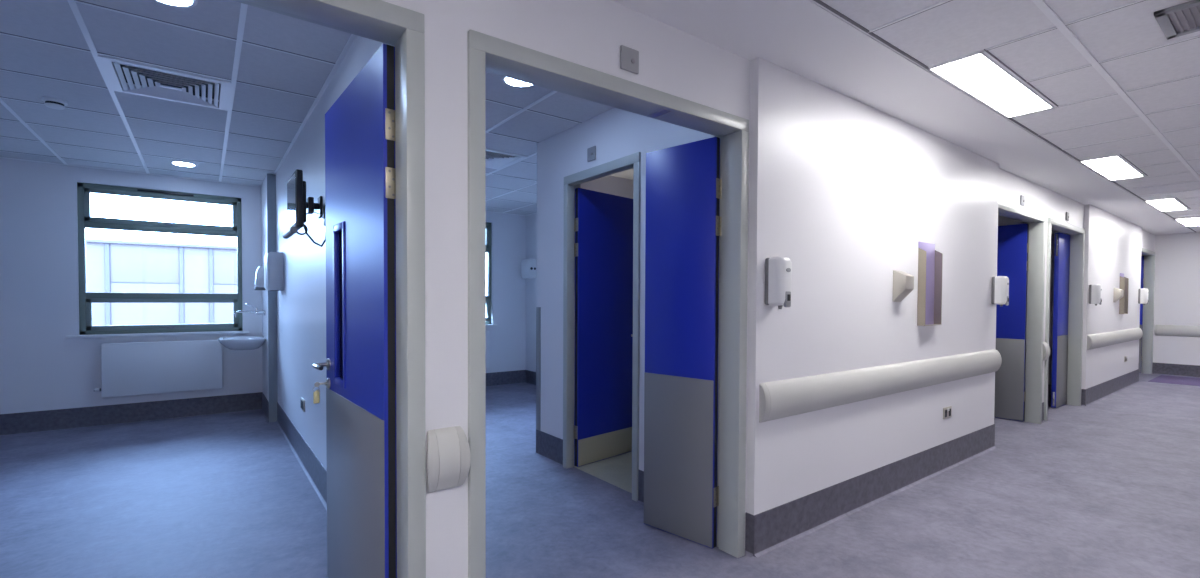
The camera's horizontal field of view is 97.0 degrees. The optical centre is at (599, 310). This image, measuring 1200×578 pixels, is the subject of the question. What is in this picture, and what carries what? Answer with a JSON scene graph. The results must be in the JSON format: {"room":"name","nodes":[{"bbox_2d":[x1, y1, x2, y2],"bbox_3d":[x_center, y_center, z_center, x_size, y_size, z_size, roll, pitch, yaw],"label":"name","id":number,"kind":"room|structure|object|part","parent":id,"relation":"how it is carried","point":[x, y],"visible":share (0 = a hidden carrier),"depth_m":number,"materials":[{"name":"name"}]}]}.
{"room":"hospital interior","nodes":[
{"label":"hospital interior","id":0,"kind":"room"},
{"bbox_2d":[0,0,356,186],"bbox_3d":[-3.576,-1.368,2.941,3.405,0.032,5.360,-1,1,-37],"label":"ceiling","id":1,"kind":"structure","parent":0,"point":[278,67],"depth_m":3.14,"materials":[{"name":"tile"}]},
{"bbox_2d":[41,96,67,109],"bbox_3d":[-3.537,-1.341,3.445,0.120,0.054,0.120,-1,1,-37],"label":"smoke detector","id":2,"kind":"object","parent":1,"relation":"attached to","point":[51,102],"visible":1,"depth_m":3.42,"materials":[{"name":"white plastic"}]},
{"bbox_2d":[97,55,231,110],"bbox_3d":[-2.589,-1.375,3.203,0.585,0.064,0.575,-1,1,-37],"label":"ceiling vent","id":3,"kind":"object","parent":1,"relation":"in","point":[156,82],"visible":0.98,"depth_m":3.18,"materials":[{"name":"white metal"}]},
{"bbox_3d":[-2.589,-1.351,3.203,0.465,0.016,0.487,-1,1,-37],"label":"blade","id":4,"kind":"part","parent":3,"relation":"part of","materials":[{"name":"white metal"}]},
{"bbox_2d":[154,0,197,7],"bbox_3d":[-1.822,-1.332,2.235,0.204,0.009,0.204,-1,1,-37],"label":"recessed light","id":5,"kind":"object","parent":1,"relation":"in","point":[175,3],"visible":1,"depth_m":2.30,"materials":[{"name":"white plastic"}]},
{"bbox_2d":[158,0,191,5],"bbox_3d":[-1.822,-1.331,2.235,0.168,0.007,0.168,-1,1,-37],"label":"diffuser","id":6,"kind":"object","parent":5,"relation":"attached to","point":[167,2],"depth_m":2.29,"materials":[{"name":"white plastic"}]},
{"bbox_2d":[170,161,196,166],"bbox_3d":[-3.969,-1.398,5.062,0.204,0.009,0.204,-1,1,-37],"label":"recessed light","id":7,"kind":"object","parent":1,"relation":"in","point":[179,163],"visible":1,"depth_m":5.04,"materials":[{"name":"white plastic"}]},
{"bbox_2d":[173,162,194,166],"bbox_3d":[-3.969,-1.397,5.062,0.168,0.007,0.168,-1,1,-37],"label":"diffuser","id":8,"kind":"object","parent":7,"relation":"attached to","point":[186,164],"depth_m":5.06,"materials":[{"name":"white plastic"}]},
{"bbox_2d":[0,158,525,413],"bbox_3d":[0.096,-0.280,9.236,17.200,2.750,0.300,-1,1,-37],"label":"wall","id":9,"kind":"structure","parent":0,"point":[42,369],"depth_m":5.15,"materials":[{"name":"white paint"}]},
{"bbox_2d":[66,182,248,337],"bbox_3d":[-4.583,-0.502,5.582,1.471,1.519,0.155,-1,1,-37],"label":"window","id":10,"kind":"structure","parent":9,"relation":"attached to","point":[86,330],"depth_m":5.52,"materials":[{"name":"grey"}]},
{"bbox_3d":[-4.574,0.245,5.581,1.471,0.026,0.115,-1,1,-37],"label":"sill","id":11,"kind":"part","parent":10,"relation":"part of","materials":[{"name":"white paint"}]},
{"bbox_3d":[-4.585,-1.052,5.607,1.245,0.331,0.052,-1,1,-37],"label":"sash","id":12,"kind":"part","parent":10,"relation":"part of","materials":[{"name":"grey"}]},
{"bbox_3d":[-4.590,0.033,5.628,1.245,0.320,0.052,-1,1,-37],"label":"sash","id":13,"kind":"part","parent":10,"relation":"part of","materials":[{"name":"grey"}]},
{"bbox_2d":[137,189,193,196],"bbox_3d":[-4.561,-1.238,5.582,0.459,0.022,0.014,-1,1,-37],"label":"vent","id":14,"kind":"object","parent":10,"relation":"attached to","point":[150,192],"depth_m":5.56,"materials":[{"name":"black plastic"}]},
{"bbox_3d":[-4.554,-0.914,5.571,0.126,0.031,0.047,-1,1,-37],"label":"sash handle","id":15,"kind":"part","parent":10,"relation":"part of","materials":[{"name":"grey plastic"}]},
{"bbox_3d":[-4.559,0.174,5.593,0.126,0.031,0.047,-1,1,-37],"label":"sash handle","id":16,"kind":"part","parent":10,"relation":"part of","materials":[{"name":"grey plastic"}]},
{"bbox_2d":[93,340,222,397],"bbox_3d":[-4.562,0.585,5.520,1.035,0.530,0.120,-1,1,-37],"label":"radiator","id":17,"kind":"object","parent":9,"relation":"attached to","point":[132,368],"visible":0.97,"depth_m":5.46,"materials":[{"name":"white metal"}]},
{"bbox_2d":[486,331,489,367],"bbox_3d":[-2.053,0.558,7.391,1.065,0.530,0.120,-1,1,-37],"label":"radiator","id":18,"kind":"object","parent":9,"relation":"attached to","point":[487,332],"visible":0.07,"depth_m":7.64,"materials":[{"name":"white metal"}]},
{"bbox_2d":[486,222,496,325],"bbox_3d":[-2.125,-0.528,7.387,1.472,1.519,0.199,-1,1,-37],"label":"window","id":19,"kind":"structure","parent":9,"relation":"attached to","point":[488,225],"depth_m":7.79,"materials":[{"name":"grey"}]},
{"bbox_3d":[-2.140,-1.079,7.430,1.246,0.331,0.052,-1,1,-37],"label":"sash","id":20,"kind":"part","parent":19,"relation":"part of","materials":[{"name":"grey"}]},
{"bbox_3d":[-2.151,-0.541,7.448,1.332,1.495,0.070,-1,1,-37],"label":"frame","id":21,"kind":"part","parent":19,"relation":"part of","materials":[{"name":"grey"}]},
{"bbox_3d":[-2.118,0.005,7.416,1.246,0.320,0.052,-1,-15,-37],"label":"sash","id":22,"kind":"part","parent":19,"relation":"part of","materials":[{"name":"grey"}]},
{"bbox_2d":[261,175,268,401],"bbox_3d":[-3.619,-0.131,5.801,0.075,2.560,0.770,-1,1,-37],"label":"wall","id":23,"kind":"structure","parent":0,"point":[265,378],"depth_m":5.78,"materials":[{"name":"white paint"}]},
{"bbox_2d":[0,392,326,510],"bbox_3d":[-3.587,1.103,2.990,3.405,0.205,5.360,-1,1,-37],"label":"baseboard","id":24,"kind":"structure","parent":23,"relation":"attached to","point":[12,424],"depth_m":5.26,"materials":[{"name":"grey plastic"}]},
{"bbox_2d":[218,336,264,349],"bbox_3d":[-3.845,0.352,5.700,0.413,0.125,0.510,-1,1,-37],"label":"washbasin","id":25,"kind":"object","parent":23,"relation":"attached to","point":[239,342],"visible":1,"depth_m":5.55,"materials":[{"name":"white ceramic"}]},
{"bbox_2d":[234,303,264,316],"bbox_3d":[-3.788,-0.006,5.734,0.279,0.151,0.190,-1,1,-37],"label":"tap","id":26,"kind":"object","parent":23,"relation":"attached to","point":[257,312],"visible":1,"depth_m":5.74,"materials":[{"name":"silver metal"}]},
{"bbox_3d":[-3.812,0.035,5.717,0.220,0.071,0.022,-1,1,-37],"label":"spout","id":27,"kind":"part","parent":26,"relation":"part of","materials":[{"name":"silver metal"}]},
{"bbox_2d":[254,266,265,289],"bbox_3d":[-3.631,-0.346,5.668,0.100,0.255,0.120,-1,1,-37],"label":"soap dispenser","id":28,"kind":"object","parent":23,"relation":"attached to","point":[259,275],"visible":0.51,"depth_m":5.62,"materials":[{"name":"white plastic"}]},
{"bbox_3d":[-3.633,-0.235,5.670,0.098,0.032,0.100,-1,1,-37],"label":"push lever","id":29,"kind":"part","parent":28,"relation":"part of","materials":[{"name":"grey plastic"}]},
{"bbox_2d":[267,174,277,422],"bbox_3d":[-3.385,-0.124,5.486,0.078,2.560,0.015,-1,1,-37],"label":"trim","id":30,"kind":"structure","parent":23,"relation":"attached to","point":[271,178],"depth_m":5.48,"materials":[{"name":"grey"}]},
{"bbox_2d":[276,35,392,470],"bbox_3d":[-2.171,-0.185,4.017,0.115,2.750,5.360,-1,1,-37],"label":"wall partition","id":31,"kind":"structure","parent":0,"point":[301,303],"depth_m":3.85,"materials":[{"name":"white paint"}]},
{"bbox_2d":[264,252,282,290],"bbox_3d":[-3.143,-0.374,5.109,0.135,0.364,0.290,-1,1,-37],"label":"paper towel dispenser","id":32,"kind":"object","parent":31,"relation":"attached to","point":[273,261],"visible":1,"depth_m":5.00,"materials":[{"name":"white plastic"}]},
{"bbox_2d":[282,169,321,238],"bbox_3d":[-1.862,-0.651,3.337,0.195,0.377,0.420,-1,1,-37],"label":"wall tv","id":33,"kind":"object","parent":31,"relation":"attached to","point":[297,204],"visible":0.96,"depth_m":3.19,"materials":[{"name":"black plastic"}]},
{"bbox_2d":[296,211,325,246],"bbox_3d":[-1.728,-0.501,3.227,0.219,0.229,0.112,0,1,6],"label":"cable","id":34,"kind":"object","parent":33,"relation":"hanging from","point":[304,225],"visible":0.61,"depth_m":3.22,"materials":[{"name":"black plastic"}]},
{"bbox_2d":[301,397,304,411],"bbox_3d":[-2.279,0.719,4.069,0.012,0.090,0.150,-1,1,-37],"label":"wall socket","id":35,"kind":"object","parent":31,"relation":"attached to","point":[302,399],"visible":1,"depth_m":4.03,"materials":[{"name":"white plastic"}]},
{"bbox_2d":[323,205,325,225],"bbox_3d":[-1.620,-0.565,3.146,0.036,0.120,0.086,-1,1,-37],"label":"socket","id":36,"kind":"object","parent":31,"relation":"attached to","point":[324,219],"visible":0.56,"depth_m":3.14,"materials":[{"name":"white plastic"}]},
{"bbox_2d":[526,213,536,371],"bbox_3d":[0.513,-0.214,6.018,0.120,2.750,5.360,-1,1,-37],"label":"wall","id":37,"kind":"structure","parent":0,"point":[531,220],"depth_m":7.99,"materials":[{"name":"white paint"}]},
{"bbox_2d":[521,259,536,278],"bbox_3d":[-1.067,-0.626,7.922,0.130,0.285,0.263,-1,1,-37],"label":"paper towel dispenser","id":38,"kind":"object","parent":37,"relation":"attached to","point":[528,266],"visible":1,"depth_m":7.84,"materials":[{"name":"white plastic"}]},
{"bbox_2d":[485,71,613,215],"bbox_3d":[-0.825,-1.398,4.992,3.230,0.032,5.360,-1,1,-37],"label":"ceiling","id":39,"kind":"structure","parent":0,"point":[518,119],"depth_m":3.92,"materials":[{"name":"tile"}]},
{"bbox_2d":[486,149,527,169],"bbox_3d":[-1.049,-1.401,4.800,0.585,0.064,0.575,-1,1,-37],"label":"ceiling vent","id":40,"kind":"object","parent":39,"relation":"in","point":[498,163],"visible":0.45,"depth_m":4.82,"materials":[{"name":"white metal"}]},
{"bbox_3d":[-1.049,-1.377,4.800,0.465,0.016,0.487,-1,1,-37],"label":"blade","id":41,"kind":"part","parent":40,"relation":"part of","materials":[{"name":"white metal"}]},
{"bbox_2d":[502,76,532,86],"bbox_3d":[-0.468,-1.344,3.095,0.204,0.009,0.204,-1,1,-37],"label":"recessed light","id":42,"kind":"object","parent":39,"relation":"in","point":[512,82],"visible":0.45,"depth_m":3.13,"materials":[{"name":"white plastic"}]},
{"bbox_2d":[0,373,1199,577],"bbox_3d":[1.799,1.240,5.301,19.600,0.123,8.800,-1,1,-37],"label":"floor","id":43,"kind":"structure","parent":0,"point":[1109,487],"depth_m":3.23,"materials":[{"name":"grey plastic"}]},
{"bbox_2d":[1148,375,1199,385],"bbox_3d":[9.899,1.154,8.197,1.250,0.006,1.860,-1,1,-37],"label":"floor mat","id":44,"kind":"object","parent":43,"relation":"on","point":[1162,378],"visible":1,"depth_m":8.67,"materials":[{"name":"purple carpet"}]},
{"bbox_2d":[609,168,633,179],"bbox_3d":[0.847,-1.199,4.079,1.645,0.040,1.890,-1,1,-37],"label":"ceiling","id":45,"kind":"structure","parent":0,"point":[628,174],"depth_m":4.65,"materials":[{"name":"white paint"}]},
{"bbox_2d":[537,108,714,470],"bbox_3d":[0.773,-0.174,4.110,1.745,2.750,1.990,-1,1,-37],"label":"wall","id":46,"kind":"structure","parent":0,"point":[616,133],"depth_m":4.09,"materials":[{"name":"white paint"}]},
{"bbox_2d":[536,307,540,430],"bbox_3d":[-0.484,0.485,4.391,0.064,1.030,0.069,-1,1,-37],"label":"guard","id":47,"kind":"object","parent":46,"relation":"attached to","point":[538,309],"visible":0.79,"depth_m":4.37,"materials":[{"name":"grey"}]},
{"bbox_2d":[486,370,643,505],"bbox_3d":[-0.835,1.073,5.042,3.230,0.205,5.360,-1,1,-37],"label":"baseboard","id":48,"kind":"structure","parent":46,"relation":"attached to","point":[549,447],"depth_m":4.35,"materials":[{"name":"grey plastic"}]},
{"bbox_2d":[587,146,595,161],"bbox_3d":[-0.061,-1.105,3.740,0.018,0.096,0.096,-1,1,-37],"label":"plate","id":49,"kind":"object","parent":46,"relation":"attached to","point":[591,152],"visible":1,"depth_m":3.73,"materials":[{"name":"grey plastic"}]},
{"bbox_2d":[563,152,640,501],"bbox_3d":[0.282,0.096,3.991,0.844,2.210,0.984,-1,1,-37],"label":"door","id":50,"kind":"structure","parent":46,"relation":"in","point":[601,233],"depth_m":4.11,"materials":[{"name":"blue laminate"}]},
{"bbox_3d":[0.108,1.081,4.309,0.768,0.203,0.002,-1,2,-45],"label":"kick plate","id":51,"kind":"part","parent":50,"relation":"part of","materials":[{"name":"silver metal"}]},
{"bbox_2d":[382,0,1154,577],"bbox_3d":[2.404,-0.100,3.969,18.600,2.620,0.189,-1,1,-37],"label":"wall","id":52,"kind":"structure","parent":0,"point":[841,187],"depth_m":2.94,"materials":[{"name":"white paint"}]},
{"bbox_2d":[233,0,425,577],"bbox_3d":[-1.432,0.154,1.645,1.458,2.175,0.982,-1,1,-37],"label":"door","id":53,"kind":"structure","parent":52,"relation":"in","point":[374,364],"depth_m":1.76,"materials":[{"name":"blue laminate"}]},
{"bbox_2d":[313,382,324,403],"bbox_3d":[-1.232,0.361,2.351,0.070,0.094,0.012,-1,1,-37],"label":"bunch","id":54,"kind":"object","parent":53,"relation":"hanging from","point":[316,394],"visible":0.92,"depth_m":2.34,"materials":[{"name":"silver metal"}]},
{"bbox_3d":[-1.199,0.239,2.295,0.072,0.052,0.158,-1,1,-39],"label":"lever handle","id":55,"kind":"part","parent":53,"relation":"part of","materials":[{"name":"silver metal"}]},
{"bbox_3d":[-1.064,-0.024,2.216,0.007,0.640,0.158,-1,1,-39],"label":"vision panel","id":56,"kind":"part","parent":53,"relation":"part of","materials":[{"name":"clear glass"}]},
{"bbox_3d":[-0.975,0.788,2.081,0.002,0.868,0.848,-1,1,-39],"label":"kick plate","id":57,"kind":"part","parent":53,"relation":"part of","materials":[{"name":"silver metal"}]},
{"bbox_2d":[427,426,469,492],"bbox_3d":[-0.498,0.489,1.730,0.142,0.205,0.050,-1,1,-37],"label":"handrail","id":58,"kind":"object","parent":52,"relation":"attached to","point":[448,450],"visible":1,"depth_m":1.72,"materials":[{"name":"grey plastic"}]},
{"bbox_3d":[-0.498,0.489,1.730,0.070,0.205,0.050,-1,1,-37],"label":"rail","id":59,"kind":"part","parent":58,"relation":"part of","materials":[{"name":"grey plastic"}]},
{"bbox_2d":[468,29,748,577],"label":"door","id":60,"kind":"structure","parent":52,"relation":"in","point":[696,226],"depth_m":2.70,"materials":[{"name":"blue laminate"}]},
{"bbox_3d":[0.269,-0.880,2.364,0.049,0.004,0.100,-1,1,-37],"label":"strike plate","id":61,"kind":"part","parent":60,"relation":"part of","materials":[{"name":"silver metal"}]},
{"bbox_3d":[0.413,0.782,2.862,0.444,0.860,0.002,1,2,43],"label":"kick plate","id":62,"kind":"part","parent":60,"relation":"part of","materials":[{"name":"grey metal"}]},
{"bbox_2d":[620,45,638,73],"bbox_3d":[0.124,-1.030,2.178,0.096,0.096,0.018,-1,1,-37],"label":"plate","id":63,"kind":"object","parent":52,"relation":"attached to","point":[629,57],"visible":1,"depth_m":2.17,"materials":[{"name":"grey plastic"}]},
{"bbox_2d":[765,256,791,308],"bbox_3d":[0.900,-0.139,2.659,0.100,0.262,0.111,-1,1,-37],"label":"soap dispenser","id":64,"kind":"object","parent":52,"relation":"attached to","point":[778,270],"visible":1,"depth_m":2.62,"materials":[{"name":"grey plastic"}]},
{"bbox_3d":[0.875,-0.147,2.693,0.100,0.238,0.026,-1,1,-37],"label":"plate","id":65,"kind":"part","parent":64,"relation":"part of","materials":[{"name":"grey plastic"}]},
{"bbox_3d":[0.926,-0.057,2.625,0.048,0.080,0.016,-1,1,-37],"label":"push lever","id":66,"kind":"part","parent":64,"relation":"part of","materials":[{"name":"grey plastic"}]},
{"bbox_2d":[759,349,1001,422],"bbox_3d":[2.147,0.451,3.642,3.339,0.200,0.048,-1,1,-37],"label":"handrail","id":67,"kind":"object","parent":52,"relation":"attached to","point":[779,399],"visible":1,"depth_m":3.21,"materials":[{"name":"grey plastic"}]},
{"bbox_2d":[893,270,913,301],"bbox_3d":[1.996,-0.162,3.494,0.120,0.206,0.083,-1,1,-37],"label":"wall bracket","id":68,"kind":"object","parent":52,"relation":"attached to","point":[903,283],"visible":1,"depth_m":3.47,"materials":[{"name":"beige plastic"}]},
{"bbox_2d":[917,242,942,325],"bbox_3d":[2.345,-0.190,3.771,0.274,0.588,0.054,-1,1,-37],"label":"holder","id":69,"kind":"object","parent":52,"relation":"attached to","point":[929,303],"visible":1,"depth_m":3.82,"materials":[{"name":"purple metal"}]},
{"bbox_3d":[2.330,-0.190,3.791,0.266,0.588,0.004,-1,1,-37],"label":"plate","id":70,"kind":"part","parent":69,"relation":"part of","materials":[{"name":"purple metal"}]},
{"bbox_2d":[745,369,1138,557],"bbox_3d":[4.062,1.092,5.131,11.501,0.205,0.072,-1,1,-37],"label":"baseboard","id":71,"kind":"structure","parent":52,"relation":"attached to","point":[767,531],"depth_m":3.32,"materials":[{"name":"grey plastic"}]},
{"bbox_2d":[943,406,951,418],"bbox_3d":[2.651,0.777,4.047,0.146,0.086,0.013,-1,1,-37],"label":"wall socket","id":72,"kind":"object","parent":52,"relation":"attached to","point":[947,411],"visible":1,"depth_m":4.04,"materials":[{"name":"grey plastic"}]},
{"bbox_2d":[991,276,1008,306],"bbox_3d":[3.437,-0.166,4.551,0.100,0.262,0.111,-1,1,-37],"label":"soap dispenser","id":73,"kind":"object","parent":52,"relation":"attached to","point":[1000,284],"visible":1,"depth_m":4.52,"materials":[{"name":"grey plastic"}]},
{"bbox_3d":[3.412,-0.175,4.585,0.100,0.238,0.026,-1,1,-37],"label":"plate","id":74,"kind":"part","parent":73,"relation":"part of","materials":[{"name":"grey plastic"}]},
{"bbox_2d":[994,201,1045,423],"bbox_3d":[3.779,0.097,5.530,1.458,2.175,0.982,-1,1,-37],"label":"door","id":75,"kind":"structure","parent":52,"relation":"in","point":[1021,247],"depth_m":5.65,"materials":[{"name":"blue laminate"}]},
{"bbox_3d":[4.235,0.732,5.966,0.002,0.868,0.848,-1,1,-39],"label":"kick plate","id":76,"kind":"part","parent":75,"relation":"part of","materials":[{"name":"grey metal"}]},
{"bbox_2d":[1020,195,1024,205],"bbox_3d":[4.092,-1.066,5.137,0.096,0.096,0.018,-1,1,-37],"label":"plate","id":77,"kind":"object","parent":52,"relation":"attached to","point":[1022,198],"visible":1,"depth_m":5.12,"materials":[{"name":"grey plastic"}]},
{"bbox_2d":[1043,342,1049,360],"bbox_3d":[4.713,0.432,5.615,0.142,0.205,0.050,-1,1,-37],"label":"handrail","id":78,"kind":"object","parent":52,"relation":"attached to","point":[1046,349],"visible":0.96,"depth_m":5.58,"materials":[{"name":"grey plastic"}]},
{"bbox_2d":[1044,218,1084,420],"bbox_3d":[5.306,0.091,6.171,1.458,2.175,0.185,-1,1,-37],"label":"door","id":79,"kind":"structure","parent":52,"relation":"in","point":[1069,251],"depth_m":6.50,"materials":[{"name":"blue laminate"}]},
{"bbox_3d":[5.647,0.732,6.487,0.444,0.860,0.002,-1,1,-36],"label":"kick plate","id":80,"kind":"part","parent":79,"relation":"part of","materials":[{"name":"grey metal"}]},
{"bbox_2d":[1089,284,1101,305],"bbox_3d":[6.111,-0.195,6.544,0.100,0.262,0.111,-1,1,-37],"label":"soap dispenser","id":81,"kind":"object","parent":52,"relation":"attached to","point":[1095,290],"visible":1,"depth_m":6.51,"materials":[{"name":"grey plastic"}]},
{"bbox_3d":[6.085,-0.204,6.578,0.100,0.238,0.026,-1,1,-37],"label":"plate","id":82,"kind":"part","parent":81,"relation":"part of","materials":[{"name":"grey plastic"}]},
{"bbox_2d":[1087,328,1142,349],"bbox_3d":[7.332,0.380,7.508,3.291,0.190,0.048,-1,1,-37],"label":"handrail","id":83,"kind":"object","parent":52,"relation":"attached to","point":[1098,340],"visible":1,"depth_m":7.23,"materials":[{"name":"grey plastic"}]},
{"bbox_2d":[1113,288,1123,301],"bbox_3d":[7.207,-0.218,7.379,0.120,0.206,0.083,-1,1,-37],"label":"wall bracket","id":84,"kind":"object","parent":52,"relation":"attached to","point":[1118,293],"visible":1,"depth_m":7.35,"materials":[{"name":"beige plastic"}]},
{"bbox_2d":[1119,273,1128,313],"bbox_3d":[7.555,-0.246,7.656,0.274,0.588,0.054,-1,1,-37],"label":"holder","id":85,"kind":"object","parent":52,"relation":"attached to","point":[1124,282],"visible":0.97,"depth_m":7.64,"materials":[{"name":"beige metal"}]},
{"bbox_2d":[1138,288,1148,304],"bbox_3d":[8.612,-0.222,8.409,0.100,0.262,0.111,-1,1,-37],"label":"soap dispenser","id":86,"kind":"object","parent":52,"relation":"attached to","point":[1142,293],"visible":1,"depth_m":8.38,"materials":[{"name":"grey plastic"}]},
{"bbox_3d":[8.586,-0.231,8.443,0.100,0.238,0.026,-1,1,-37],"label":"plate","id":87,"kind":"part","parent":86,"relation":"part of","materials":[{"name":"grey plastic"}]},
{"bbox_2d":[1139,248,1154,373],"bbox_3d":[8.995,0.041,9.419,1.470,2.175,0.983,-1,1,-37],"label":"door","id":88,"kind":"structure","parent":52,"relation":"in","point":[1147,256],"depth_m":9.48,"materials":[{"name":"grey laminate"}]},
{"bbox_3d":[9.451,0.676,9.857,0.003,0.868,0.848,-1,1,-38],"label":"kick plate","id":89,"kind":"part","parent":88,"relation":"part of","materials":[{"name":"grey metal"}]},
{"bbox_2d":[612,0,1199,234],"bbox_3d":[3.243,-1.267,2.826,18.600,0.053,2.700,-1,1,-37],"label":"ceiling","id":90,"kind":"structure","parent":0,"point":[1114,83],"depth_m":2.75,"materials":[{"name":"tile"}]},
{"bbox_2d":[928,52,1053,117],"bbox_3d":[2.244,-1.251,3.003,1.200,0.008,0.238,-1,1,-37],"label":"recessed light","id":91,"kind":"object","parent":90,"relation":"in","point":[977,75],"visible":1,"depth_m":2.94,"materials":[{"name":"white plastic"}]},
{"bbox_2d":[1080,155,1143,180],"bbox_3d":[4.633,-1.277,4.785,1.170,0.008,0.238,-1,1,-37],"label":"recessed light","id":92,"kind":"object","parent":90,"relation":"in","point":[1114,167],"visible":1,"depth_m":4.73,"materials":[{"name":"white plastic"}]},
{"bbox_2d":[1145,198,1187,211],"bbox_3d":[7.002,-1.303,6.551,1.180,0.008,0.238,-1,1,-37],"label":"recessed light","id":93,"kind":"object","parent":90,"relation":"in","point":[1168,204],"visible":1,"depth_m":6.50,"materials":[{"name":"white plastic"}]},
{"bbox_2d":[1154,0,1199,39],"bbox_3d":[2.529,-1.229,2.170,0.340,0.016,0.330,-1,1,-37],"label":"ceiling vent","id":94,"kind":"object","parent":90,"relation":"in","point":[1182,19],"visible":1,"depth_m":2.24,"materials":[{"name":"grey plastic"}]},
{"bbox_2d":[1167,5,1199,31],"bbox_3d":[2.528,-1.231,2.171,0.280,0.011,0.273,-1,1,-37],"label":"vent grille","id":95,"kind":"object","parent":94,"relation":"attached to","point":[1187,19],"depth_m":2.25,"materials":[{"name":"grey metal"}]},
{"bbox_2d":[1175,217,1199,226],"bbox_3d":[8.841,-1.323,7.923,1.170,0.008,0.238,-1,1,-37],"label":"recessed light","id":96,"kind":"object","parent":90,"relation":"in","point":[1195,221],"visible":1,"depth_m":7.86,"materials":[{"name":"white plastic"}]},
{"bbox_2d":[998,215,1022,225],"bbox_3d":[3.022,-0.241,7.888,0.120,2.750,5.360,-1,1,-37],"label":"wall partition","id":97,"kind":"structure","parent":0,"point":[1002,221],"depth_m":5.84,"materials":[{"name":"white paint"}]},
{"bbox_2d":[1048,230,1063,384],"bbox_3d":[5.764,-0.270,9.933,0.120,2.750,5.360,-1,1,-37],"label":"wall partition","id":98,"kind":"structure","parent":0,"point":[1052,231],"depth_m":8.21,"materials":[{"name":"white paint"}]},
{"bbox_2d":[1153,232,1199,365],"bbox_3d":[10.712,-0.156,8.510,0.150,2.620,2.840,-1,1,-37],"label":"wall","id":99,"kind":"structure","parent":0,"point":[1177,256],"depth_m":9.25,"materials":[{"name":"white paint"}]},
{"bbox_2d":[1152,362,1199,377],"bbox_3d":[10.679,1.053,8.426,0.023,0.205,2.700,-1,1,-37],"label":"baseboard","id":100,"kind":"structure","parent":99,"relation":"attached to","point":[1158,368],"depth_m":9.27,"materials":[{"name":"grey plastic"}]},
{"bbox_2d":[1154,325,1199,336],"bbox_3d":[10.546,0.365,8.573,0.048,0.195,2.216,-1,1,-37],"label":"handrail","id":101,"kind":"object","parent":99,"relation":"attached to","point":[1160,330],"visible":1,"depth_m":9.23,"materials":[{"name":"grey plastic"}]},
{"label":"outside","id":102,"kind":"structure","parent":0,"visible":0},
{"bbox_3d":[-7.218,3.938,18.103,38.000,0.100,22.500,-1,1,-37],"label":"ground","id":103,"kind":"structure","parent":102,"visible":0},
{"bbox_2d":[86,239,236,325],"bbox_3d":[-7.276,1.321,13.282,22.190,5.325,4.060,-1,1,-37],"label":"building","id":104,"kind":"structure","parent":103,"relation":"on","point":[112,266],"depth_m":10.01,"materials":[{"name":"white"}]},
{"bbox_3d":[-9.094,1.367,9.507,0.400,5.170,0.060,-1,1,-37],"label":"cladding panel","id":105,"kind":"part","parent":104,"relation":"part of","materials":[{"name":"white"}]},
{"bbox_3d":[-8.490,1.360,9.957,0.987,5.170,0.060,-1,1,-37],"label":"cladding panel","id":106,"kind":"part","parent":104,"relation":"part of","materials":[{"name":"white"}]},
{"bbox_3d":[-7.886,1.354,10.407,0.400,5.170,0.060,-1,1,-37],"label":"cladding panel","id":107,"kind":"part","parent":104,"relation":"part of","materials":[{"name":"white"}]},
{"bbox_3d":[-7.282,1.347,10.858,0.987,5.170,0.060,-1,1,-37],"label":"cladding panel","id":108,"kind":"part","parent":104,"relation":"part of","materials":[{"name":"white"}]}
]}

